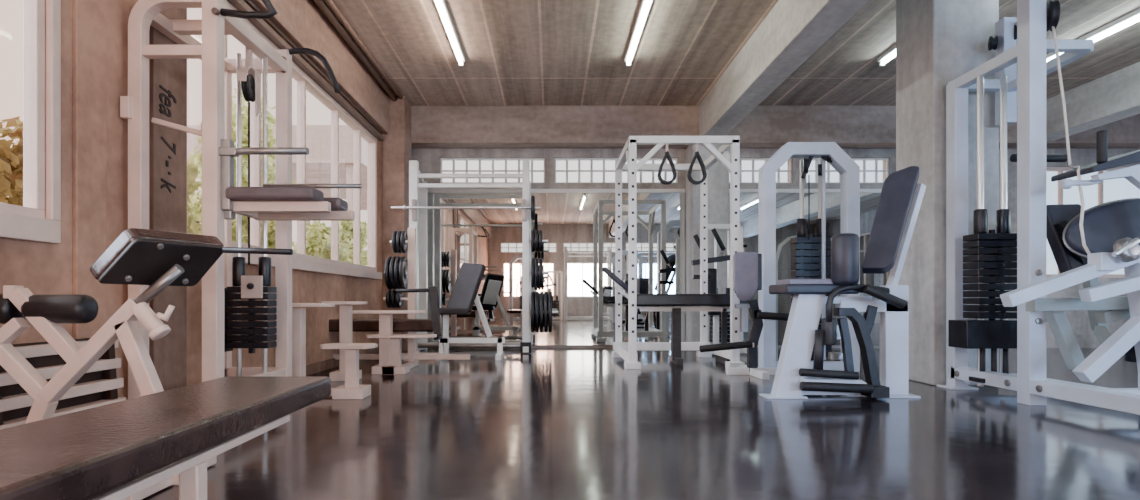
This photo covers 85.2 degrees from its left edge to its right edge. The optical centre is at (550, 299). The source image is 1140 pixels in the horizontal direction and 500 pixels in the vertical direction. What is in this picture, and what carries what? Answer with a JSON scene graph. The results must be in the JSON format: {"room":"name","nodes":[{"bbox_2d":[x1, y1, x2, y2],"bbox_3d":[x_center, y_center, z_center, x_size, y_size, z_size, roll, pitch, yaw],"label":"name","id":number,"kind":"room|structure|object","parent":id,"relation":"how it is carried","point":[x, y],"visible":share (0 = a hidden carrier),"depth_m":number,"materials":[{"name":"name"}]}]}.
{"room":"gym","nodes":[
{"label":"gym","id":0,"kind":"room"},
{"bbox_2d":[0,0,381,399],"bbox_3d":[-2.135,-0.945,2.200,0.070,3.190,12.400,0,0,0],"label":"wall","id":1,"kind":"structure","parent":0,"point":[40,267],"depth_m":3.00,"materials":[{"name":"paint"}]},
{"bbox_2d":[0,0,60,243],"bbox_3d":[-2.115,-1.091,1.435,0.090,1.705,2.370,0,0,0],"label":"window","id":2,"kind":"structure","parent":1,"relation":"in","point":[28,222],"depth_m":2.55,"materials":[{"name":"wood"}]},
{"bbox_2d":[73,0,106,338],"bbox_3d":[-2.090,-0.704,2.812,0.020,2.708,0.185,0,0,0],"label":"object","id":3,"kind":"structure","parent":1,"relation":"attached to","point":[89,16],"depth_m":2.79,"materials":[{"name":"paint"}]},
{"bbox_2d":[149,8,186,390],"bbox_3d":[-2.083,-0.704,3.378,0.034,2.708,0.296,0,0,0],"label":"pillar","id":4,"kind":"structure","parent":1,"relation":"attached to","point":[167,77],"depth_m":3.36,"materials":[{"name":"wood"}]},
{"bbox_2d":[188,0,383,279],"bbox_3d":[-2.120,-1.155,5.553,0.160,1.815,4.054,0,0,0],"label":"window","id":5,"kind":"structure","parent":1,"relation":"in","point":[300,260],"depth_m":5.64,"materials":[{"name":"wood"}]},
{"bbox_2d":[251,0,388,133],"bbox_3d":[-2.055,-2.299,1.850,0.090,0.482,11.700,0,0,0],"label":"trim","id":6,"kind":"structure","parent":1,"relation":"attached to","point":[303,22],"depth_m":5.73,"materials":[{"name":"wood"}]},
{"bbox_2d":[306,346,378,375],"bbox_3d":[-2.090,0.605,1.850,0.020,0.090,11.700,0,0,0],"label":"baseboard","id":7,"kind":"structure","parent":1,"relation":"attached to","point":[321,366],"depth_m":5.75,"materials":[{"name":"wood"}]},
{"bbox_2d":[313,0,397,100],"bbox_3d":[-1.940,-2.500,1.850,0.069,0.069,11.700,0,0,0],"label":"trim","id":8,"kind":"structure","parent":1,"relation":"attached to","point":[321,4],"depth_m":6.03,"materials":[{"name":"brown wood"}]},
{"bbox_2d":[382,96,410,351],"bbox_3d":[-1.960,-0.945,7.895,0.280,3.190,0.390,0,0,0],"label":"column","id":9,"kind":"structure","parent":0,"point":[396,145],"depth_m":7.70,"materials":[{"name":"concrete"}]},
{"bbox_2d":[142,348,1139,499],"bbox_3d":[3.500,0.700,2.200,11.600,0.100,12.800,0,0,0],"label":"floor","id":10,"kind":"structure","parent":0,"point":[542,423],"depth_m":2.91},
{"bbox_2d":[0,338,125,429],"bbox_3d":[-2.030,0.410,2.250,0.090,0.480,1.300,0,0,0],"label":"radiator","id":11,"kind":"object","parent":10,"relation":"on","point":[98,386],"visible":0.42,"depth_m":2.55,"materials":[{"name":"white metal"}]},
{"bbox_2d":[0,228,292,499],"bbox_3d":[-1.448,0.200,2.237,1.028,0.900,0.485,0,0,20],"label":"bench","id":12,"kind":"object","parent":10,"relation":"on","point":[158,259],"visible":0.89,"depth_m":2.18,"materials":[{"name":"white metal"}]},
{"bbox_2d":[0,376,330,499],"bbox_3d":[-0.880,0.448,1.175,0.350,0.405,1.650,0,0,0],"label":"bench","id":13,"kind":"object","parent":10,"relation":"on","point":[120,450],"visible":1,"depth_m":1.20,"materials":[{"name":"brown leather"}]},
{"bbox_2d":[120,0,361,398],"bbox_3d":[-1.574,-0.485,3.446,1.029,2.270,0.944,0,0,0],"label":"cable machine","id":14,"kind":"object","parent":10,"relation":"on","point":[283,202],"visible":0.88,"depth_m":3.10,"materials":[{"name":"beige paint"}]},
{"bbox_2d":[274,303,377,398],"bbox_3d":[-1.503,0.336,4.150,0.663,0.628,0.240,0,0,0],"label":"pedestal stand","id":15,"kind":"object","parent":10,"relation":"on","point":[351,389],"visible":0.62,"depth_m":4.11,"materials":[{"name":"beige paint"}]},
{"bbox_2d":[319,301,366,380],"bbox_3d":[-1.690,0.331,5.050,0.366,0.638,0.240,0,0,0],"label":"pedestal stand","id":16,"kind":"object","parent":10,"relation":"on","point":[345,308],"visible":0.7,"depth_m":5.01,"materials":[{"name":"beige paint"}]},
{"bbox_2d":[352,310,436,374],"bbox_3d":[-1.393,0.372,5.500,0.745,0.556,0.240,0,0,0],"label":"pedestal stand","id":17,"kind":"object","parent":10,"relation":"on","point":[389,343],"visible":1,"depth_m":5.45,"materials":[{"name":"beige paint"}]},
{"bbox_2d":[329,286,469,368],"bbox_3d":[-1.602,0.260,5.982,1.636,0.779,0.435,0,0,0],"label":"weight bench","id":18,"kind":"object","parent":10,"relation":"on","point":[411,326],"visible":0.54,"depth_m":5.86,"materials":[{"name":"white metal"}]},
{"bbox_2d":[383,228,438,360],"bbox_3d":[-1.572,-0.075,6.900,0.499,1.450,0.499,0,0,45],"label":"rack","id":19,"kind":"object","parent":10,"relation":"on","point":[411,241],"visible":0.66,"depth_m":6.86,"materials":[{"name":"white metal"}]},
{"bbox_2d":[384,256,391,289],"bbox_3d":[-1.788,-0.300,6.900,0.040,0.370,0.370,0,0,0],"label":"weight plate","id":20,"kind":"object","parent":19,"relation":"on","point":[387,262],"visible":0.44,"depth_m":6.75,"materials":[{"name":"black metal"}]},
{"bbox_2d":[386,290,391,307],"bbox_3d":[-1.796,-0.011,6.900,0.040,0.200,0.200,0,0,0],"label":"weight plate","id":21,"kind":"object","parent":19,"relation":"on","point":[388,293],"visible":0.7,"depth_m":6.83,"materials":[{"name":"black rubber"}]},
{"bbox_2d":[390,290,395,307],"bbox_3d":[-1.744,-0.011,6.900,0.040,0.200,0.200,0,0,0],"label":"weight plate","id":22,"kind":"object","parent":19,"relation":"on","point":[392,297],"visible":0.7,"depth_m":6.82,"materials":[{"name":"black rubber"}]},
{"bbox_2d":[389,256,396,289],"bbox_3d":[-1.736,-0.300,6.900,0.040,0.370,0.370,0,0,0],"label":"weight plate","id":23,"kind":"object","parent":19,"relation":"on","point":[392,262],"visible":0.45,"depth_m":6.76,"materials":[{"name":"black metal"}]},
{"bbox_2d":[392,231,397,252],"bbox_3d":[-1.726,-0.645,6.900,0.035,0.250,0.250,0,0,0],"label":"weight plate","id":24,"kind":"object","parent":19,"relation":"on","point":[394,234],"visible":0.63,"depth_m":6.81,"materials":[{"name":"black rubber"}]},
{"bbox_2d":[394,256,401,288],"bbox_3d":[-1.684,-0.300,6.900,0.040,0.370,0.370,0,0,0],"label":"weight plate","id":25,"kind":"object","parent":19,"relation":"on","point":[397,261],"visible":0.48,"depth_m":6.75,"materials":[{"name":"black metal"}]},
{"bbox_2d":[395,293,402,307],"bbox_3d":[-1.692,-0.011,6.900,0.040,0.200,0.200,0,0,0],"label":"weight plate","id":26,"kind":"object","parent":19,"relation":"on","point":[398,302],"visible":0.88,"depth_m":6.83,"materials":[{"name":"black rubber"}]},
{"bbox_2d":[396,231,401,252],"bbox_3d":[-1.679,-0.645,6.900,0.035,0.250,0.250,0,0,0],"label":"weight plate","id":27,"kind":"object","parent":19,"relation":"on","point":[398,235],"visible":0.64,"depth_m":6.80,"materials":[{"name":"black rubber"}]},
{"bbox_2d":[399,256,407,288],"bbox_3d":[-1.632,-0.300,6.900,0.040,0.370,0.370,0,0,0],"label":"weight plate","id":28,"kind":"object","parent":19,"relation":"on","point":[403,265],"visible":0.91,"depth_m":6.80,"materials":[{"name":"black metal"}]},
{"bbox_2d":[400,231,407,252],"bbox_3d":[-1.632,-0.645,6.900,0.035,0.250,0.250,0,0,0],"label":"weight plate","id":29,"kind":"object","parent":19,"relation":"on","point":[404,247],"visible":0.97,"depth_m":6.84,"materials":[{"name":"black metal"}]},
{"bbox_2d":[435,263,504,360],"bbox_3d":[-0.885,0.113,6.900,0.746,1.073,0.500,0,0,0],"label":"bench","id":30,"kind":"object","parent":10,"relation":"on","point":[464,294],"visible":0.85,"depth_m":6.87,"materials":[{"name":"black leather"}]},
{"bbox_2d":[409,160,557,352],"bbox_3d":[-0.821,-0.525,7.875,1.819,2.350,0.750,0,0,0],"label":"power rack","id":31,"kind":"object","parent":10,"relation":"on","point":[418,187],"visible":0.88,"depth_m":7.57,"materials":[{"name":"white metal"}]},
{"bbox_2d":[391,205,530,209],"bbox_3d":[-1.088,-1.115,7.480,1.684,0.060,0.060,0,0,0],"label":"barbell","id":32,"kind":"object","parent":31,"relation":"on","point":[404,207],"visible":1,"depth_m":7.47,"materials":[{"name":"silver metal"}]},
{"bbox_2d":[531,196,534,219],"bbox_3d":[-0.221,-1.128,7.600,0.045,0.300,0.300,0,0,0],"label":"weight plate","id":33,"kind":"object","parent":32,"relation":"on","point":[532,197],"visible":0.99,"depth_m":7.47,"materials":[{"name":"black metal"}]},
{"bbox_2d":[530,292,534,331],"bbox_3d":[-0.221,0.147,7.600,0.045,0.500,0.500,0,0,0],"label":"weight plate","id":34,"kind":"object","parent":31,"relation":"on","point":[532,310],"visible":0.97,"depth_m":7.40,"materials":[{"name":"black rubber"}]},
{"bbox_2d":[531,258,534,287],"bbox_3d":[-0.221,-0.331,7.600,0.040,0.370,0.370,0,0,0],"label":"weight plate","id":35,"kind":"object","parent":31,"relation":"on","point":[532,259],"visible":1,"depth_m":7.46,"materials":[{"name":"black metal"}]},
{"bbox_2d":[531,230,534,251],"bbox_3d":[-0.221,-0.723,7.600,0.040,0.270,0.270,0,0,0],"label":"weight plate","id":36,"kind":"object","parent":31,"relation":"on","point":[532,231],"visible":1,"depth_m":7.50,"materials":[{"name":"black rubber"}]},
{"bbox_2d":[535,292,538,331],"bbox_3d":[-0.168,0.147,7.600,0.045,0.500,0.500,0,0,0],"label":"weight plate","id":37,"kind":"object","parent":31,"relation":"on","point":[536,293],"visible":0.84,"depth_m":7.38,"materials":[{"name":"black rubber"}]},
{"bbox_2d":[535,258,538,287],"bbox_3d":[-0.173,-0.331,7.600,0.040,0.370,0.370,0,0,0],"label":"weight plate","id":38,"kind":"object","parent":31,"relation":"on","point":[536,259],"visible":1,"depth_m":7.46,"materials":[{"name":"black metal"}]},
{"bbox_2d":[535,230,538,251],"bbox_3d":[-0.173,-0.723,7.600,0.040,0.270,0.270,0,0,0],"label":"weight plate","id":39,"kind":"object","parent":31,"relation":"on","point":[536,231],"visible":0.99,"depth_m":7.50,"materials":[{"name":"black metal"}]},
{"bbox_2d":[539,258,542,287],"bbox_3d":[-0.125,-0.331,7.600,0.040,0.370,0.370,0,0,0],"label":"weight plate","id":40,"kind":"object","parent":31,"relation":"on","point":[540,259],"visible":1,"depth_m":7.45,"materials":[{"name":"black metal"}]},
{"bbox_2d":[539,230,542,251],"bbox_3d":[-0.125,-0.723,7.600,0.040,0.270,0.270,0,0,0],"label":"weight plate","id":41,"kind":"object","parent":31,"relation":"on","point":[540,231],"visible":0.99,"depth_m":7.49,"materials":[{"name":"black rubber"}]},
{"bbox_2d":[539,292,543,331],"bbox_3d":[-0.115,0.147,7.600,0.045,0.500,0.500,0,0,0],"label":"weight plate","id":42,"kind":"object","parent":31,"relation":"on","point":[541,301],"visible":0.99,"depth_m":7.39,"materials":[{"name":"black rubber"}]},
{"bbox_2d":[544,292,547,331],"bbox_3d":[-0.062,0.147,7.600,0.045,0.500,0.500,0,0,0],"label":"weight plate","id":43,"kind":"object","parent":31,"relation":"on","point":[545,293],"visible":1,"depth_m":7.38,"materials":[{"name":"black rubber"}]},
{"bbox_2d":[548,292,551,331],"bbox_3d":[-0.009,0.147,7.600,0.045,0.500,0.500,0,0,0],"label":"weight plate","id":44,"kind":"object","parent":31,"relation":"on","point":[549,293],"visible":0.99,"depth_m":7.38,"materials":[{"name":"black rubber"}]},
{"bbox_2d":[602,267,752,364],"bbox_3d":[1.280,0.154,6.400,1.507,0.993,0.440,0,0,0],"label":"bench","id":45,"kind":"object","parent":10,"relation":"on","point":[642,299],"visible":0.73,"depth_m":6.35,"materials":[{"name":"black leather"}]},
{"bbox_2d":[612,136,744,368],"bbox_3d":[1.262,-0.453,6.500,1.115,2.205,1.360,0,0,0],"label":"frame","id":46,"kind":"object","parent":10,"relation":"on","point":[628,350],"visible":0.88,"depth_m":5.92,"materials":[{"name":"white paint"}]},
{"bbox_2d":[657,144,676,184],"bbox_3d":[1.104,-1.293,5.900,0.174,0.383,0.060,0,0,0],"label":"strap","id":47,"kind":"object","parent":46,"relation":"hanging from","point":[667,155],"visible":1,"depth_m":5.87,"materials":[{"name":"black plastic"}]},
{"bbox_2d":[687,144,706,184],"bbox_3d":[1.389,-1.293,5.900,0.174,0.383,0.060,0,0,0],"label":"strap","id":48,"kind":"object","parent":46,"relation":"hanging from","point":[697,155],"visible":1,"depth_m":5.87,"materials":[{"name":"black plastic"}]},
{"bbox_2d":[691,224,746,354],"bbox_3d":[1.998,-0.140,7.405,0.697,1.580,0.490,0,0,0],"label":"machine","id":49,"kind":"object","parent":10,"relation":"on","point":[715,316],"visible":0.34,"depth_m":7.42,"materials":[{"name":"white paint"}]},
{"bbox_2d":[699,252,788,379],"bbox_3d":[1.706,0.122,5.300,0.784,1.056,0.523,0,0,-39],"label":"machine","id":50,"kind":"object","parent":10,"relation":"on","point":[747,266],"visible":0.96,"depth_m":5.32,"materials":[{"name":"grey leather"}]},
{"bbox_2d":[758,142,859,371],"bbox_3d":[2.347,-0.387,5.798,0.871,2.074,0.435,0,0,0],"label":"machine","id":51,"kind":"object","parent":10,"relation":"on","point":[811,255],"visible":0.6,"depth_m":5.60,"materials":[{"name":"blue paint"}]},
{"bbox_2d":[759,166,925,398],"bbox_3d":[2.011,-0.137,4.175,1.191,1.574,0.449,0,0,0],"label":"machine","id":52,"kind":"object","parent":10,"relation":"on","point":[901,197],"visible":1,"depth_m":4.10,"materials":[{"name":"white metal"}]},
{"bbox_2d":[936,0,1139,414],"bbox_3d":[3.116,-0.710,3.458,1.187,2.720,2.537,0,0,7],"label":"machine","id":53,"kind":"object","parent":10,"relation":"on","point":[1094,242],"visible":1,"depth_m":3.84,"materials":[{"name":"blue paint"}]},
{"bbox_2d":[1091,164,1139,189],"bbox_3d":[3.250,-0.699,3.495,0.374,0.189,0.050,0,0,0],"label":"machine arm","id":54,"kind":"object","parent":53,"relation":"on","point":[1131,173],"depth_m":3.47,"materials":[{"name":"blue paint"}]},
{"bbox_2d":[686,145,728,343],"bbox_3d":[2.055,-0.700,8.190,0.470,2.700,0.420,0,0,0],"label":"column","id":55,"kind":"structure","parent":0,"point":[718,174],"depth_m":7.98,"materials":[{"name":"concrete"}]},
{"bbox_2d":[324,0,1139,105],"bbox_3d":[3.500,-2.615,2.200,11.600,0.150,12.800,0,0,0],"label":"ceiling","id":56,"kind":"structure","parent":0,"point":[516,52],"depth_m":6.26,"materials":[{"name":"brown wood"}]},
{"bbox_2d":[326,0,402,98],"bbox_3d":[-1.860,-2.510,1.850,0.040,0.040,11.700,0,0,0],"label":"trim","id":57,"kind":"structure","parent":56,"relation":"attached to","point":[330,2],"depth_m":6.07,"materials":[{"name":"wood"}]},
{"bbox_2d":[434,0,464,66],"bbox_3d":[-0.940,-2.492,5.420,0.080,0.096,2.180,0,0,0],"label":"fluorescent light","id":58,"kind":"object","parent":56,"relation":"attached to","point":[442,9],"visible":1,"depth_m":5.71,"materials":[{"name":"white paint"}]},
{"bbox_2d":[624,0,652,66],"bbox_3d":[0.810,-2.492,5.420,0.080,0.096,2.180,0,0,0],"label":"fluorescent light","id":59,"kind":"object","parent":56,"relation":"attached to","point":[645,5],"visible":1,"depth_m":5.72,"materials":[{"name":"white paint"}]},
{"bbox_2d":[699,0,868,135],"bbox_3d":[2.067,-2.307,2.045,0.285,0.466,12.090,0,0,0],"label":"beam","id":60,"kind":"structure","parent":56,"relation":"attached to","point":[792,31],"depth_m":5.56,"materials":[{"name":"concrete"}]},
{"bbox_2d":[877,44,895,66],"bbox_3d":[3.460,-2.492,5.420,0.080,0.096,2.180,0,0,0],"label":"fluorescent light","id":61,"kind":"object","parent":56,"relation":"attached to","point":[889,54],"visible":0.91,"depth_m":6.34,"materials":[{"name":"white paint"}]},
{"bbox_2d":[1046,53,1061,61],"bbox_3d":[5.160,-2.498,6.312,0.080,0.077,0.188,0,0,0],"label":"fluorescent light","id":62,"kind":"object","parent":56,"relation":"attached to","point":[1049,56],"depth_m":6.37,"materials":[{"name":"white paint"}]},
{"bbox_2d":[1046,62,1139,140],"bbox_3d":[6.410,-2.307,2.045,0.300,0.466,12.090,0,0,0],"label":"beam","id":63,"kind":"structure","parent":56,"relation":"attached to","point":[1115,96],"depth_m":7.14,"materials":[{"name":"concrete"}]},
{"bbox_2d":[1076,8,1139,41],"bbox_3d":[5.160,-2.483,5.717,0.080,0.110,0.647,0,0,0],"label":"fluorescent light","id":64,"kind":"object","parent":56,"relation":"attached to","point":[1129,19],"depth_m":5.66,"materials":[{"name":"white paint"}]},
{"bbox_2d":[411,149,1139,347],"bbox_3d":[3.500,-0.945,8.500,11.200,3.190,0.200,0,0,0],"label":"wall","id":65,"kind":"structure","parent":0,"point":[429,160],"depth_m":8.40,"materials":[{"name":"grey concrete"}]},
{"bbox_2d":[428,189,521,341],"bbox_3d":[-1.025,-0.465,8.383,1.255,2.051,0.035,0,0,0],"label":"wall mirror","id":66,"kind":"object","parent":65,"relation":"attached to","point":[492,238],"depth_m":8.38,"materials":[{"name":"silver metal"}]},
{"bbox_2d":[441,158,544,182],"bbox_3d":[-0.792,-1.759,8.460,1.425,0.350,0.030,0,0,0],"label":"window","id":67,"kind":"structure","parent":65,"relation":"in","point":[453,170],"depth_m":8.45,"materials":[{"name":"white paint"}]},
{"bbox_2d":[531,189,614,344],"bbox_3d":[0.297,-0.445,8.383,1.120,2.091,0.035,0,0,0],"label":"wall mirror","id":68,"kind":"object","parent":65,"relation":"attached to","point":[577,228],"depth_m":8.38,"materials":[{"name":"silver metal"}]},
{"bbox_2d":[555,158,677,182],"bbox_3d":[0.890,-1.759,8.460,1.680,0.350,0.030,0,0,0],"label":"window","id":69,"kind":"structure","parent":65,"relation":"in","point":[591,170],"depth_m":8.45,"materials":[{"name":"white paint"}]},
{"bbox_2d":[637,189,684,293],"bbox_3d":[1.484,-0.789,8.383,0.634,1.403,0.035,0,0,0],"label":"wall mirror","id":70,"kind":"object","parent":65,"relation":"attached to","point":[660,212],"depth_m":8.38,"materials":[{"name":"silver metal"}]},
{"bbox_2d":[637,306,684,341],"bbox_3d":[1.484,0.324,8.383,0.634,0.472,0.035,0,0,0],"label":"wall mirror","id":71,"kind":"object","parent":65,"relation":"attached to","point":[652,326],"depth_m":8.38,"materials":[{"name":"silver metal"}]},
{"bbox_2d":[740,189,757,253],"bbox_3d":[2.671,-1.059,8.383,0.229,0.863,0.035,0,0,0],"label":"wall mirror","id":72,"kind":"object","parent":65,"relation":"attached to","point":[748,197],"depth_m":8.38,"materials":[{"name":"silver metal"}]},
{"bbox_2d":[729,158,791,182],"bbox_3d":[2.845,-1.759,8.460,0.870,0.350,0.030,0,0,0],"label":"window","id":73,"kind":"structure","parent":65,"relation":"in","point":[778,171],"depth_m":8.45,"materials":[{"name":"white glass"}]},
{"bbox_2d":[411,106,1139,148],"bbox_3d":[3.500,-2.295,8.245,11.200,0.490,0.310,0,0,0],"label":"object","id":74,"kind":"structure","parent":65,"relation":"attached to","point":[432,127],"depth_m":8.09,"materials":[{"name":"concrete"}]},
{"bbox_2d":[776,189,798,279],"bbox_3d":[3.191,-0.884,8.383,0.297,1.214,0.035,0,0,0],"label":"wall mirror","id":75,"kind":"object","parent":65,"relation":"attached to","point":[787,200],"depth_m":8.38,"materials":[{"name":"silver metal"}]},
{"bbox_2d":[806,158,888,182],"bbox_3d":[4.030,-1.759,8.460,1.140,0.350,0.030,0,0,0],"label":"window","id":76,"kind":"structure","parent":65,"relation":"in","point":[828,170],"depth_m":8.45,"materials":[{"name":"white glass"}]},
{"bbox_2d":[860,189,889,286],"bbox_3d":[4.371,-0.837,8.383,0.391,1.309,0.035,0,0,0],"label":"wall mirror","id":77,"kind":"object","parent":65,"relation":"attached to","point":[869,198],"depth_m":8.38,"materials":[{"name":"grey mirror"}]},
{"bbox_2d":[1046,167,1124,277],"bbox_3d":[7.575,-1.055,8.460,2.350,1.510,0.080,0,0,0],"label":"window","id":78,"kind":"structure","parent":65,"relation":"in","point":[1059,170],"depth_m":8.43,"materials":[{"name":"metal"}]},
{"bbox_2d":[896,0,998,385],"bbox_3d":[3.150,-0.945,4.960,0.500,3.190,0.520,0,0,0],"label":"column","id":79,"kind":"structure","parent":0,"point":[938,42],"depth_m":4.70,"materials":[{"name":"concrete"}]},
{"label":"outside","id":80,"kind":"structure","parent":0,"visible":0},
{"bbox_3d":[-16.085,0.850,9.000,27.830,0.100,42.000,0,0,0],"label":"ground","id":81,"kind":"structure","parent":80,"visible":0},
{"bbox_2d":[0,116,22,205],"bbox_3d":[-3.926,-0.242,4.285,1.014,2.088,1.129,0,0,0],"label":"tree","id":82,"kind":"object","parent":81,"relation":"on","point":[11,159],"visible":0.35,"depth_m":4.15,"materials":[{"name":"green plant"}]},
{"bbox_2d":[187,159,201,234],"bbox_3d":[-3.683,-0.303,5.786,0.753,2.209,0.959,0,0,20],"label":"tree","id":83,"kind":"object","parent":81,"relation":"on","point":[193,227],"visible":0.06,"depth_m":5.84,"materials":[{"name":"green plant"}]},
{"bbox_2d":[187,197,246,241],"bbox_3d":[-3.939,-0.195,7.089,1.035,1.994,0.953,0,0,0],"label":"shrub","id":84,"kind":"object","parent":81,"relation":"on","point":[196,209],"visible":0.02,"depth_m":7.13,"materials":[{"name":"green plant"}]},
{"bbox_2d":[187,88,296,223],"bbox_3d":[-5.227,-1.284,9.931,2.111,4.169,1.524,0,0,18],"label":"tree","id":85,"kind":"object","parent":81,"relation":"on","point":[197,157],"visible":0.06,"depth_m":9.60,"materials":[{"name":"green plant"}]},
{"bbox_2d":[232,213,294,252],"bbox_3d":[-4.073,-0.309,8.476,1.088,2.221,0.971,0,0,0],"label":"shrub","id":86,"kind":"object","parent":81,"relation":"on","point":[271,224],"visible":0.09,"depth_m":8.32,"materials":[{"name":"green plant"}]},
{"bbox_2d":[187,125,367,226],"bbox_3d":[-6.000,-1.450,16.550,4.000,4.500,6.900,0,0,0],"label":"building","id":87,"kind":"structure","parent":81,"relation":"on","point":[318,137],"depth_m":13.10,"materials":[{"name":"white"}]},
{"bbox_2d":[292,221,351,261],"bbox_3d":[-3.569,-0.267,9.695,1.162,2.137,1.049,0,0,0],"label":"shrub","id":88,"kind":"object","parent":81,"relation":"on","point":[322,248],"visible":0.2,"depth_m":9.55,"materials":[{"name":"green plant"}]},
{"bbox_2d":[339,221,366,265],"bbox_3d":[-3.822,-0.405,11.741,1.002,2.414,0.958,0,0,40],"label":"shrub","id":89,"kind":"object","parent":81,"relation":"on","point":[345,228],"visible":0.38,"depth_m":11.44,"materials":[{"name":"green plant"}]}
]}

